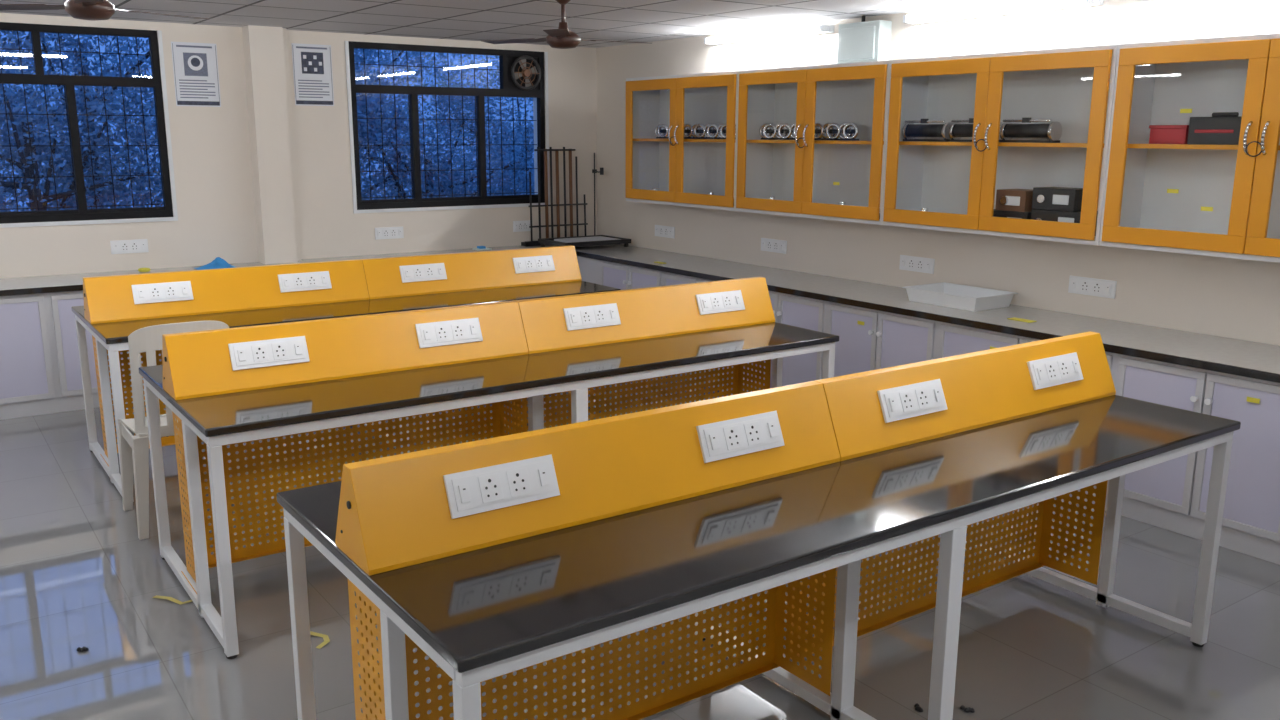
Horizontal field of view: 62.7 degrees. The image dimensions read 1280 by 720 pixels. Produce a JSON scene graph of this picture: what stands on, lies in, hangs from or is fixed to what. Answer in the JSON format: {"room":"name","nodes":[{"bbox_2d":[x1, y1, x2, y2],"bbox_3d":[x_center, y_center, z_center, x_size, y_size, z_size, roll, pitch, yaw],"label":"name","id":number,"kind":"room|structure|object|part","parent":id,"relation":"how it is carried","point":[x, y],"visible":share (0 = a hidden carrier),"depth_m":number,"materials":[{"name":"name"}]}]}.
{"room":"science classroom","nodes":[
{"label":"science classroom","id":0,"kind":"room"},
{"bbox_2d":[0,13,596,277],"bbox_3d":[-3.509,-1.019,7.033,7.638,2.420,0.360,-8,15,-34],"label":"wall","id":1,"kind":"structure","parent":0,"point":[261,176],"depth_m":7.46,"materials":[{"name":"beige paint"}]},
{"bbox_2d":[0,22,172,223],"bbox_3d":[-3.932,-1.502,6.696,1.660,1.230,0.148,-8,15,-34],"label":"window","id":2,"kind":"structure","parent":1,"relation":"in","point":[68,81],"depth_m":6.87,"materials":[{"name":"black metal"}]},
{"bbox_2d":[110,239,148,253],"bbox_3d":[-3.450,-0.767,7.094,0.230,0.091,0.019,-8,15,-34],"label":"wall socket","id":3,"kind":"object","parent":1,"relation":"attached to","point":[137,245],"visible":1,"depth_m":7.09,"materials":[{"name":"white plastic"}]},
{"bbox_2d":[171,42,220,106],"bbox_3d":[-3.021,-1.943,7.154,0.290,0.420,0.006,-8,15,-34],"label":"poster","id":4,"kind":"object","parent":1,"relation":"attached to","point":[195,65],"visible":1,"depth_m":7.15,"materials":[{"name":"paper"}]},
{"bbox_2d":[0,30,549,227],"bbox_3d":[-2.674,-1.649,7.465,4.670,1.255,0.012,-8,15,-34],"label":"trim","id":5,"kind":"structure","parent":1,"relation":"attached to","point":[159,33],"depth_m":7.71,"materials":[{"name":"white"}]},
{"bbox_2d":[291,43,333,105],"bbox_3d":[-2.365,-2.062,7.601,0.285,0.430,0.006,-8,15,-34],"label":"poster","id":6,"kind":"object","parent":1,"relation":"attached to","point":[312,63],"visible":1,"depth_m":7.60,"materials":[{"name":"paper"}]},
{"bbox_2d":[375,226,403,239],"bbox_3d":[-1.944,-0.984,8.134,0.230,0.091,0.019,-8,15,-34],"label":"wall socket","id":7,"kind":"object","parent":1,"relation":"attached to","point":[383,232],"visible":1,"depth_m":8.12,"materials":[{"name":"white plastic"}]},
{"bbox_2d":[348,41,544,209],"bbox_3d":[-1.513,-1.850,8.365,1.660,1.230,0.148,-8,15,-34],"label":"window","id":8,"kind":"structure","parent":1,"relation":"in","point":[508,88],"depth_m":8.35,"materials":[{"name":"black metal"}]},
{"bbox_2d":[511,55,540,90],"bbox_3d":[-0.929,-2.338,8.560,0.276,0.276,0.045,-8,15,-34],"label":"exhaust fan","id":9,"kind":"object","parent":8,"relation":"attached to","point":[525,73],"visible":1,"depth_m":8.55,"materials":[{"name":"brown metal"}]},
{"bbox_2d":[513,220,530,231],"bbox_3d":[-0.984,-1.121,8.796,0.170,0.090,0.019,-8,15,-34],"label":"wall socket","id":10,"kind":"object","parent":1,"relation":"attached to","point":[518,226],"visible":0.93,"depth_m":8.79,"materials":[{"name":"white plastic"}]},
{"bbox_2d":[0,0,1009,47],"bbox_3d":[-0.497,-1.339,2.602,8.038,0.100,10.795,-8,15,-34],"label":"ceiling","id":11,"kind":"structure","parent":0,"point":[644,21],"depth_m":6.42,"materials":[{"name":"tile"}]},
{"bbox_2d":[0,0,210,19],"bbox_3d":[-2.024,-1.429,3.926,0.876,0.295,0.826,-8,15,-34],"label":"ceiling fan","id":12,"kind":"object","parent":11,"relation":"hanging from","point":[78,9],"depth_m":3.95,"materials":[{"name":"brown metal"}]},
{"bbox_2d":[482,0,643,48],"bbox_3d":[-0.327,-1.712,5.274,0.807,0.295,0.882,-8,15,-34],"label":"ceiling fan","id":13,"kind":"object","parent":11,"relation":"hanging from","point":[560,38],"depth_m":5.20,"materials":[{"name":"brown metal"}]},
{"bbox_2d":[0,376,1279,719],"bbox_3d":[-0.508,1.124,3.132,8.038,0.100,10.795,-8,15,-34],"label":"floor","id":14,"kind":"structure","parent":0,"point":[76,571],"depth_m":3.65,"materials":[{"name":"tile"}]},
{"bbox_2d":[77,646,87,651],"bbox_3d":[-1.877,0.973,3.534,0.038,0.014,0.025,-4,13,-18],"label":"crumb","id":15,"kind":"object","parent":14,"relation":"on","point":[84,648],"visible":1,"depth_m":3.53,"materials":[{"name":"black"}]},
{"bbox_2d":[152,595,191,603],"bbox_3d":[-1.737,0.894,3.915,0.192,0.006,0.054,2,12,10],"label":"scrap","id":16,"kind":"object","parent":14,"relation":"on","point":[156,596],"visible":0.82,"depth_m":3.91,"materials":[{"name":"yellow paper"}]},
{"bbox_2d":[117,320,251,539],"bbox_3d":[-2.063,0.254,4.700,0.480,0.928,0.488,-8,15,-34],"label":"plastic chair","id":17,"kind":"object","parent":14,"relation":"on","point":[134,450],"visible":0.33,"depth_m":4.47,"materials":[{"name":"white plastic"}]},
{"bbox_2d":[0,245,547,419],"bbox_3d":[-3.566,-0.132,6.781,7.048,0.791,0.603,-8,15,-34],"label":"countertop","id":18,"kind":"structure","parent":14,"relation":"on","point":[40,369],"depth_m":6.43,"materials":[{"name":"black stone"}]},
{"bbox_2d":[138,268,150,271],"bbox_3d":[-3.331,-0.606,7.057,0.078,0.022,0.078,-8,15,-34],"label":"tape roll","id":19,"kind":"object","parent":18,"relation":"on","point":[139,269],"visible":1,"depth_m":7.03,"materials":[{"name":"yellow plastic"}]},
{"bbox_2d":[194,257,234,269],"bbox_3d":[-2.925,-0.671,7.236,0.260,0.073,0.180,-8,15,-34],"label":"cloth","id":20,"kind":"object","parent":18,"relation":"on","point":[217,263],"visible":0.86,"depth_m":7.22,"materials":[{"name":"blue fabric"}]},
{"bbox_2d":[472,246,490,250],"bbox_3d":[-1.274,-0.903,8.465,0.120,0.029,0.100,-8,15,-34],"label":"box","id":21,"kind":"object","parent":18,"relation":"on","point":[479,248],"visible":1,"depth_m":8.44,"materials":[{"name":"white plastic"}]},
{"bbox_2d":[310,631,329,648],"bbox_3d":[-1.113,0.958,3.630,0.069,0.006,0.163,-8,15,-34],"label":"scrap","id":22,"kind":"object","parent":14,"relation":"on","point":[325,637],"visible":0.79,"depth_m":3.62,"materials":[{"name":"yellow paper"}]},
{"bbox_2d":[71,245,620,501],"bbox_3d":[-1.570,-0.068,6.002,2.801,1.013,1.080,-8,15,-34],"label":"lab bench","id":23,"kind":"object","parent":14,"relation":"on","point":[115,307],"visible":0.32,"depth_m":5.58,"materials":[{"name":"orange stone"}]},
{"bbox_3d":[-2.394,-0.339,5.269,0.275,0.094,0.046,-8,15,-34],"label":"socket plate","id":24,"kind":"part","parent":23,"relation":"part of","materials":[{"name":"white plastic"}]},
{"bbox_3d":[-1.809,-0.423,5.673,0.275,0.094,0.046,-8,15,-34],"label":"socket plate","id":25,"kind":"part","parent":23,"relation":"part of","materials":[{"name":"white plastic"}]},
{"bbox_2d":[71,281,620,343],"bbox_3d":[-1.568,-0.341,5.943,2.800,0.028,1.080,-8,15,-34],"label":"countertop","id":26,"kind":"structure","parent":23,"relation":"on","point":[112,332],"depth_m":5.56,"materials":[{"name":"black stone"}]},
{"bbox_3d":[-1.250,-0.504,6.059,0.275,0.094,0.046,-8,15,-34],"label":"socket plate","id":27,"kind":"part","parent":23,"relation":"part of","materials":[{"name":"white plastic"}]},
{"bbox_3d":[-0.653,-0.590,6.471,0.275,0.094,0.046,-8,15,-34],"label":"socket plate","id":28,"kind":"part","parent":23,"relation":"part of","materials":[{"name":"white plastic"}]},
{"bbox_2d":[139,277,838,658],"bbox_3d":[-0.530,0.245,4.571,2.801,1.013,1.080,-8,15,-34],"label":"lab bench","id":29,"kind":"object","parent":14,"relation":"on","point":[238,385],"visible":0.75,"depth_m":4.14,"materials":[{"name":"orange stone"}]},
{"bbox_3d":[-1.354,-0.026,3.839,0.275,0.094,0.046,-8,15,-34],"label":"socket plate","id":30,"kind":"part","parent":29,"relation":"part of","materials":[{"name":"white plastic"}]},
{"bbox_3d":[-0.769,-0.110,4.242,0.275,0.094,0.046,-8,15,-34],"label":"socket plate","id":31,"kind":"part","parent":29,"relation":"part of","materials":[{"name":"white plastic"}]},
{"bbox_2d":[139,322,838,436],"bbox_3d":[-0.528,-0.028,4.512,2.800,0.028,1.080,-8,15,-34],"label":"countertop","id":32,"kind":"structure","parent":29,"relation":"on","point":[215,415],"depth_m":3.99,"materials":[{"name":"black stone"}]},
{"bbox_3d":[-0.210,-0.191,4.628,0.275,0.094,0.046,-8,15,-34],"label":"socket plate","id":33,"kind":"part","parent":29,"relation":"part of","materials":[{"name":"white plastic"}]},
{"bbox_3d":[0.387,-0.277,5.040,0.275,0.094,0.046,-8,15,-34],"label":"socket plate","id":34,"kind":"part","parent":29,"relation":"part of","materials":[{"name":"white plastic"}]},
{"bbox_2d":[276,332,1240,719],"bbox_3d":[0.511,0.559,3.137,2.801,1.013,1.080,-8,15,-34],"label":"lab bench","id":35,"kind":"object","parent":14,"relation":"on","point":[496,557],"visible":1,"depth_m":2.74,"materials":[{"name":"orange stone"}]},
{"bbox_3d":[-0.313,0.288,2.405,0.275,0.094,0.046,-8,15,-34],"label":"socket plate","id":36,"kind":"part","parent":35,"relation":"part of","materials":[{"name":"white plastic"}]},
{"bbox_3d":[0.271,0.203,2.808,0.275,0.094,0.046,-8,15,-34],"label":"socket plate","id":37,"kind":"part","parent":35,"relation":"part of","materials":[{"name":"white plastic"}]},
{"bbox_3d":[0.831,0.123,3.195,0.275,0.094,0.046,-8,15,-34],"label":"socket plate","id":38,"kind":"part","parent":35,"relation":"part of","materials":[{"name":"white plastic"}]},
{"bbox_3d":[1.428,0.037,3.607,0.275,0.094,0.046,-8,15,-34],"label":"socket plate","id":39,"kind":"part","parent":35,"relation":"part of","materials":[{"name":"white plastic"}]},
{"bbox_2d":[545,244,1279,564],"bbox_3d":[1.954,0.154,5.573,0.626,0.791,8.993,-8,15,-34],"label":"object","id":40,"kind":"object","parent":14,"relation":"on","point":[1212,375],"depth_m":4.94,"materials":[{"name":"black stone"}]},
{"bbox_2d":[521,147,587,246],"bbox_3d":[-0.713,-1.382,8.846,0.620,0.809,0.090,-8,15,-34],"label":"rack","id":41,"kind":"object","parent":40,"relation":"on","point":[526,243],"visible":0.73,"depth_m":8.81,"materials":[{"name":"black metal"}]},
{"bbox_2d":[538,235,630,246],"bbox_3d":[-0.460,-0.974,8.724,0.640,0.065,0.440,-8,15,-34],"label":"tray","id":42,"kind":"object","parent":40,"relation":"on","point":[593,240],"visible":0.87,"depth_m":8.65,"materials":[{"name":"black metal"}]},
{"bbox_2d":[592,153,603,234],"bbox_3d":[-0.357,-1.390,9.010,0.110,0.759,0.216,-8,15,-34],"label":"stand","id":43,"kind":"object","parent":40,"relation":"on","point":[594,170],"visible":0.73,"depth_m":9.02,"materials":[{"name":"black metal"}]},
{"bbox_2d":[902,282,1017,311],"bbox_3d":[1.778,-0.353,5.859,0.356,0.078,0.506,-8,15,-34],"label":"plastic tray","id":44,"kind":"object","parent":40,"relation":"on","point":[964,297],"visible":1,"depth_m":5.81,"materials":[{"name":"white plastic"}]},
{"bbox_2d":[1007,317,1036,322],"bbox_3d":[1.944,-0.204,5.348,0.060,0.003,0.130,-8,15,-34],"label":"note","id":45,"kind":"object","parent":40,"relation":"on","point":[1013,318],"visible":1,"depth_m":5.35,"materials":[{"name":"yellow paper"}]},
{"bbox_2d":[857,321,1259,403],"bbox_3d":[1.881,-0.024,5.141,0.002,0.020,2.200,-8,15,-34],"label":"labels","id":46,"kind":"object","parent":40,"relation":"attached to","point":[1249,399],"visible":0.57,"depth_m":4.29,"materials":[{"name":"yellow paper"}]},
{"bbox_2d":[914,703,922,711],"bbox_3d":[0.846,1.058,3.197,0.022,0.014,0.042,-2,12,-9],"label":"crumb","id":47,"kind":"object","parent":14,"relation":"on","point":[917,706],"visible":1,"depth_m":3.19,"materials":[{"name":"black"}]},
{"bbox_2d":[960,705,974,712],"bbox_3d":[0.993,1.060,3.189,0.046,0.014,0.025,8,15,33],"label":"crumb","id":48,"kind":"object","parent":14,"relation":"on","point":[962,707],"visible":1,"depth_m":3.18,"materials":[{"name":"black"}]},
{"bbox_2d":[596,0,1279,345],"bbox_3d":[2.700,-0.569,5.078,0.200,2.420,10.795,-8,15,-34],"label":"wall","id":49,"kind":"structure","parent":0,"point":[1234,298],"depth_m":5.94,"materials":[{"name":"beige paint"}]},
{"bbox_2d":[655,225,674,237],"bbox_3d":[0.207,-1.027,8.401,0.019,0.090,0.256,-8,15,-34],"label":"wall socket","id":50,"kind":"object","parent":49,"relation":"attached to","point":[661,231],"visible":1,"depth_m":8.39,"materials":[{"name":"white plastic"}]},
{"bbox_2d":[625,71,738,210],"bbox_3d":[0.379,-1.607,7.709,0.377,0.930,1.333,-8,15,-34],"label":"upper cabinet","id":51,"kind":"object","parent":49,"relation":"attached to","point":[683,172],"visible":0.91,"depth_m":7.84,"materials":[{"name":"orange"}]},
{"bbox_3d":[0.080,-1.648,7.889,0.019,0.884,0.642,-8,15,-34],"label":"door frame","id":52,"kind":"part","parent":51,"relation":"part of","materials":[{"name":"orange wood"}]},
{"bbox_3d":[0.223,-1.638,7.634,0.046,0.141,0.014,-8,15,-34],"label":"pull handle","id":53,"kind":"part","parent":51,"relation":"part of","materials":[{"name":"silver metal"}]},
{"bbox_3d":[0.246,-1.627,7.603,0.046,0.148,0.074,-8,15,-34],"label":"pull handle","id":54,"kind":"part","parent":51,"relation":"part of","materials":[{"name":"silver metal"}]},
{"bbox_2d":[633,138,735,142],"bbox_3d":[0.415,-1.617,7.733,0.267,0.020,1.293,-8,15,-34],"label":"shelf","id":55,"kind":"object","parent":51,"relation":"attached to","point":[635,140],"depth_m":7.85,"materials":[{"name":"orange wood"}]},
{"bbox_2d":[655,124,735,138],"bbox_3d":[0.435,-1.662,7.635,0.104,0.109,1.073,-8,15,-34],"label":"apparatus","id":56,"kind":"object","parent":51,"relation":"on","point":[717,132],"visible":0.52,"depth_m":7.59,"materials":[{"name":"silver metal"}]},
{"bbox_3d":[0.452,-1.535,7.373,0.019,0.884,0.642,-8,15,-34],"label":"door frame","id":57,"kind":"part","parent":51,"relation":"part of","materials":[{"name":"orange wood"}]},
{"bbox_2d":[704,25,833,44],"bbox_3d":[0.848,-2.209,7.143,0.106,0.044,1.200,-8,15,-34],"label":"tube light","id":58,"kind":"object","parent":49,"relation":"attached to","point":[821,29],"visible":1,"depth_m":7.06,"materials":[{"name":"white"}]},
{"bbox_2d":[761,238,786,253],"bbox_3d":[0.947,-0.803,7.375,0.019,0.091,0.263,-8,15,-34],"label":"wall socket","id":59,"kind":"object","parent":49,"relation":"attached to","point":[771,245],"visible":1,"depth_m":7.37,"materials":[{"name":"white plastic"}]},
{"bbox_2d":[736,60,890,224],"bbox_3d":[1.144,-1.375,6.649,0.377,0.930,1.318,-8,15,-34],"label":"upper cabinet","id":60,"kind":"object","parent":49,"relation":"attached to","point":[800,173],"visible":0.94,"depth_m":6.72,"materials":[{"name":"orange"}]},
{"bbox_3d":[0.847,-1.416,6.826,0.019,0.884,0.635,-8,15,-34],"label":"door frame","id":61,"kind":"part","parent":60,"relation":"part of","materials":[{"name":"orange wood"}]},
{"bbox_3d":[0.988,-1.406,6.574,0.046,0.141,0.014,-8,15,-34],"label":"pull handle","id":62,"kind":"part","parent":60,"relation":"part of","materials":[{"name":"silver metal"}]},
{"bbox_3d":[1.011,-1.395,6.543,0.046,0.148,0.074,-8,15,-34],"label":"pull handle","id":63,"kind":"part","parent":60,"relation":"part of","materials":[{"name":"silver metal"}]},
{"bbox_2d":[759,122,859,140],"bbox_3d":[1.078,-1.467,6.745,0.104,0.109,0.903,-8,15,-34],"label":"apparatus","id":64,"kind":"object","parent":60,"relation":"on","point":[788,132],"visible":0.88,"depth_m":6.62,"materials":[{"name":"silver metal"}]},
{"bbox_2d":[747,140,883,144],"bbox_3d":[1.180,-1.385,6.673,0.267,0.020,1.278,-8,15,-34],"label":"shelf","id":65,"kind":"object","parent":60,"relation":"attached to","point":[749,142],"depth_m":6.74,"materials":[{"name":"wood"}]},
{"bbox_3d":[1.215,-1.304,6.316,0.019,0.884,0.635,-8,15,-34],"label":"door frame","id":66,"kind":"part","parent":60,"relation":"part of","materials":[{"name":"orange wood"}]},
{"bbox_2d":[837,16,891,63],"bbox_3d":[1.369,-1.957,6.434,0.118,0.290,0.340,-8,15,-34],"label":"box","id":67,"kind":"object","parent":49,"relation":"attached to","point":[868,41],"visible":0.88,"depth_m":6.36,"materials":[{"name":"white plastic"}]},
{"bbox_2d":[899,255,934,273],"bbox_3d":[1.681,-0.581,6.358,0.019,0.091,0.266,-8,15,-34],"label":"wall socket","id":68,"kind":"object","parent":49,"relation":"attached to","point":[910,263],"visible":1,"depth_m":6.35,"materials":[{"name":"white plastic"}]},
{"bbox_2d":[882,44,1117,244],"bbox_3d":[1.919,-1.140,5.575,0.377,0.930,1.368,-8,15,-34],"label":"upper cabinet","id":69,"kind":"object","parent":49,"relation":"attached to","point":[958,183],"visible":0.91,"depth_m":5.56,"materials":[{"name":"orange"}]},
{"bbox_3d":[1.615,-1.183,5.763,0.019,0.884,0.660,-8,15,-34],"label":"door frame","id":70,"kind":"part","parent":69,"relation":"part of","materials":[{"name":"orange wood"}]},
{"bbox_3d":[1.763,-1.171,5.500,0.046,0.141,0.014,-8,15,-34],"label":"pull handle","id":71,"kind":"part","parent":69,"relation":"part of","materials":[{"name":"silver metal"}]},
{"bbox_2d":[902,118,1061,142],"bbox_3d":[1.824,-1.243,5.679,0.100,0.125,0.960,-8,15,-34],"label":"instruments","id":72,"kind":"object","parent":69,"relation":"on","point":[950,132],"visible":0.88,"depth_m":5.67,"materials":[{"name":"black metal"}]},
{"bbox_3d":[1.786,-1.160,5.470,0.046,0.148,0.074,-8,15,-34],"label":"pull handle","id":73,"kind":"part","parent":69,"relation":"part of","materials":[{"name":"silver metal"}]},
{"bbox_2d":[899,141,1103,147],"bbox_3d":[1.955,-1.150,5.599,0.267,0.020,1.328,-8,15,-34],"label":"shelf","id":74,"kind":"object","parent":69,"relation":"attached to","point":[902,144],"depth_m":5.64,"materials":[{"name":"orange wood"}]},
{"bbox_2d":[833,109,1212,210],"bbox_3d":[1.840,-1.005,5.467,0.002,0.558,2.292,-8,15,-34],"label":"stickers","id":75,"kind":"object","parent":69,"relation":"attached to","point":[1181,110],"visible":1,"depth_m":4.64,"materials":[{"name":"yellow paper"}]},
{"bbox_3d":[1.997,-1.067,5.232,0.019,0.884,0.660,-8,15,-34],"label":"door frame","id":76,"kind":"part","parent":69,"relation":"part of","materials":[{"name":"orange wood"}]},
{"bbox_2d":[993,187,1097,235],"bbox_3d":[2.086,-0.782,5.468,0.198,0.234,0.560,-8,15,-34],"label":"instruments","id":77,"kind":"object","parent":69,"relation":"in","point":[1059,204],"visible":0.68,"depth_m":5.37,"materials":[{"name":"black plastic"},{"name":"brown wood"},{"name":"white paper"}]},
{"bbox_2d":[1068,275,1116,298],"bbox_3d":[2.345,-0.379,5.438,0.019,0.091,0.264,-8,15,-34],"label":"wall socket","id":78,"kind":"object","parent":49,"relation":"attached to","point":[1078,285],"visible":1,"depth_m":5.43,"materials":[{"name":"white plastic"}]},
{"bbox_2d":[1099,33,1279,262],"bbox_3d":[2.705,-0.902,4.486,0.377,0.930,1.358,-8,15,-34],"label":"upper cabinet","id":79,"kind":"object","parent":49,"relation":"attached to","point":[1154,81],"visible":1,"depth_m":4.83,"materials":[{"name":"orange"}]},
{"bbox_2d":[1149,125,1188,143],"bbox_3d":[2.474,-1.042,4.858,0.140,0.085,0.180,-8,15,-34],"label":"storage box","id":80,"kind":"object","parent":79,"relation":"on","point":[1159,134],"visible":0.78,"depth_m":4.82,"materials":[{"name":"red plastic"}]},
{"bbox_2d":[1127,144,1279,149],"bbox_3d":[2.741,-0.912,4.510,0.267,0.020,1.318,-8,15,-34],"label":"shelf","id":81,"kind":"object","parent":79,"relation":"attached to","point":[1130,146],"depth_m":4.74,"materials":[{"name":"orange wood"}]},
{"bbox_2d":[1187,112,1241,144],"bbox_3d":[2.595,-1.030,4.672,0.165,0.140,0.230,-8,15,-34],"label":"case","id":82,"kind":"object","parent":79,"relation":"on","point":[1223,128],"visible":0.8,"depth_m":4.63,"materials":[{"name":"black plastic"}]},
{"bbox_3d":[2.550,-0.932,4.411,0.046,0.141,0.014,-8,15,-34],"label":"pull handle","id":83,"kind":"part","parent":79,"relation":"part of","materials":[{"name":"silver metal"}]},
{"bbox_3d":[2.573,-0.922,4.380,0.046,0.148,0.074,-8,15,-34],"label":"pull handle","id":84,"kind":"part","parent":79,"relation":"part of","materials":[{"name":"silver metal"}]},
{"bbox_3d":[2.782,-0.829,4.145,0.019,0.884,0.655,-8,15,-34],"label":"door frame","id":85,"kind":"part","parent":79,"relation":"part of","materials":[{"name":"orange wood"}]},
{"label":"outside","id":86,"kind":"structure","parent":0,"visible":0},
{"bbox_3d":[-18.701,-1.856,35.570,90.000,0.100,61.000,-8,15,-34],"label":"ground","id":87,"kind":"structure","parent":86,"visible":0},
{"bbox_2d":[0,30,162,211],"bbox_3d":[-7.155,-1.491,13.885,4.182,8.423,3.296,-8,15,-34],"label":"leafy tree","id":88,"kind":"object","parent":87,"relation":"on","point":[76,56],"visible":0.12,"depth_m":13.07,"materials":[{"name":"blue plant"}]},
{"bbox_2d":[0,30,163,211],"bbox_3d":[-6.181,-0.100,11.084,3.665,6.894,2.958,-9,15,-37],"label":"leafy tree","id":89,"kind":"object","parent":87,"relation":"on","point":[20,124],"visible":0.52,"depth_m":10.88,"materials":[{"name":"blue plant"}]},
{"bbox_2d":[148,48,428,205],"bbox_3d":[-3.929,-0.673,12.307,3.077,7.518,3.163,-8,15,-34],"label":"leafy tree","id":90,"kind":"object","parent":87,"relation":"on","point":[370,106],"visible":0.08,"depth_m":12.03,"materials":[{"name":"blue plant"}]},
{"bbox_2d":[146,40,454,199],"bbox_3d":[-4.814,-1.348,14.909,4.093,7.734,3.360,-8,15,-34],"label":"leafy tree","id":91,"kind":"object","parent":87,"relation":"on","point":[401,52],"visible":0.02,"depth_m":14.42,"materials":[{"name":"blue plant"}]},
{"bbox_2d":[355,49,512,199],"bbox_3d":[-3.819,-1.751,16.649,3.884,7.798,3.098,-2,12,-11],"label":"leafy tree","id":92,"kind":"object","parent":87,"relation":"on","point":[388,175],"visible":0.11,"depth_m":16.66,"materials":[{"name":"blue plant"}]},
{"bbox_2d":[357,50,533,199],"bbox_3d":[-2.610,-0.670,13.738,3.420,6.921,2.579,-10,16,-40],"label":"leafy tree","id":93,"kind":"object","parent":87,"relation":"on","point":[429,165],"visible":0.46,"depth_m":13.26,"materials":[{"name":"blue plant"}]},
{"bbox_2d":[428,54,534,195],"bbox_3d":[-2.048,-2.116,19.066,2.492,7.510,4.065,8,14,32],"label":"leafy tree","id":94,"kind":"object","parent":87,"relation":"on","point":[496,57],"visible":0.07,"depth_m":17.69,"materials":[{"name":"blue plant"}]},
{"bbox_2d":[485,96,534,194],"bbox_3d":[-0.750,-1.116,15.096,3.483,7.239,2.973,-8,15,-34],"label":"leafy tree","id":95,"kind":"object","parent":87,"relation":"on","point":[519,130],"visible":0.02,"depth_m":14.86,"materials":[{"name":"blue plant"}]}
]}

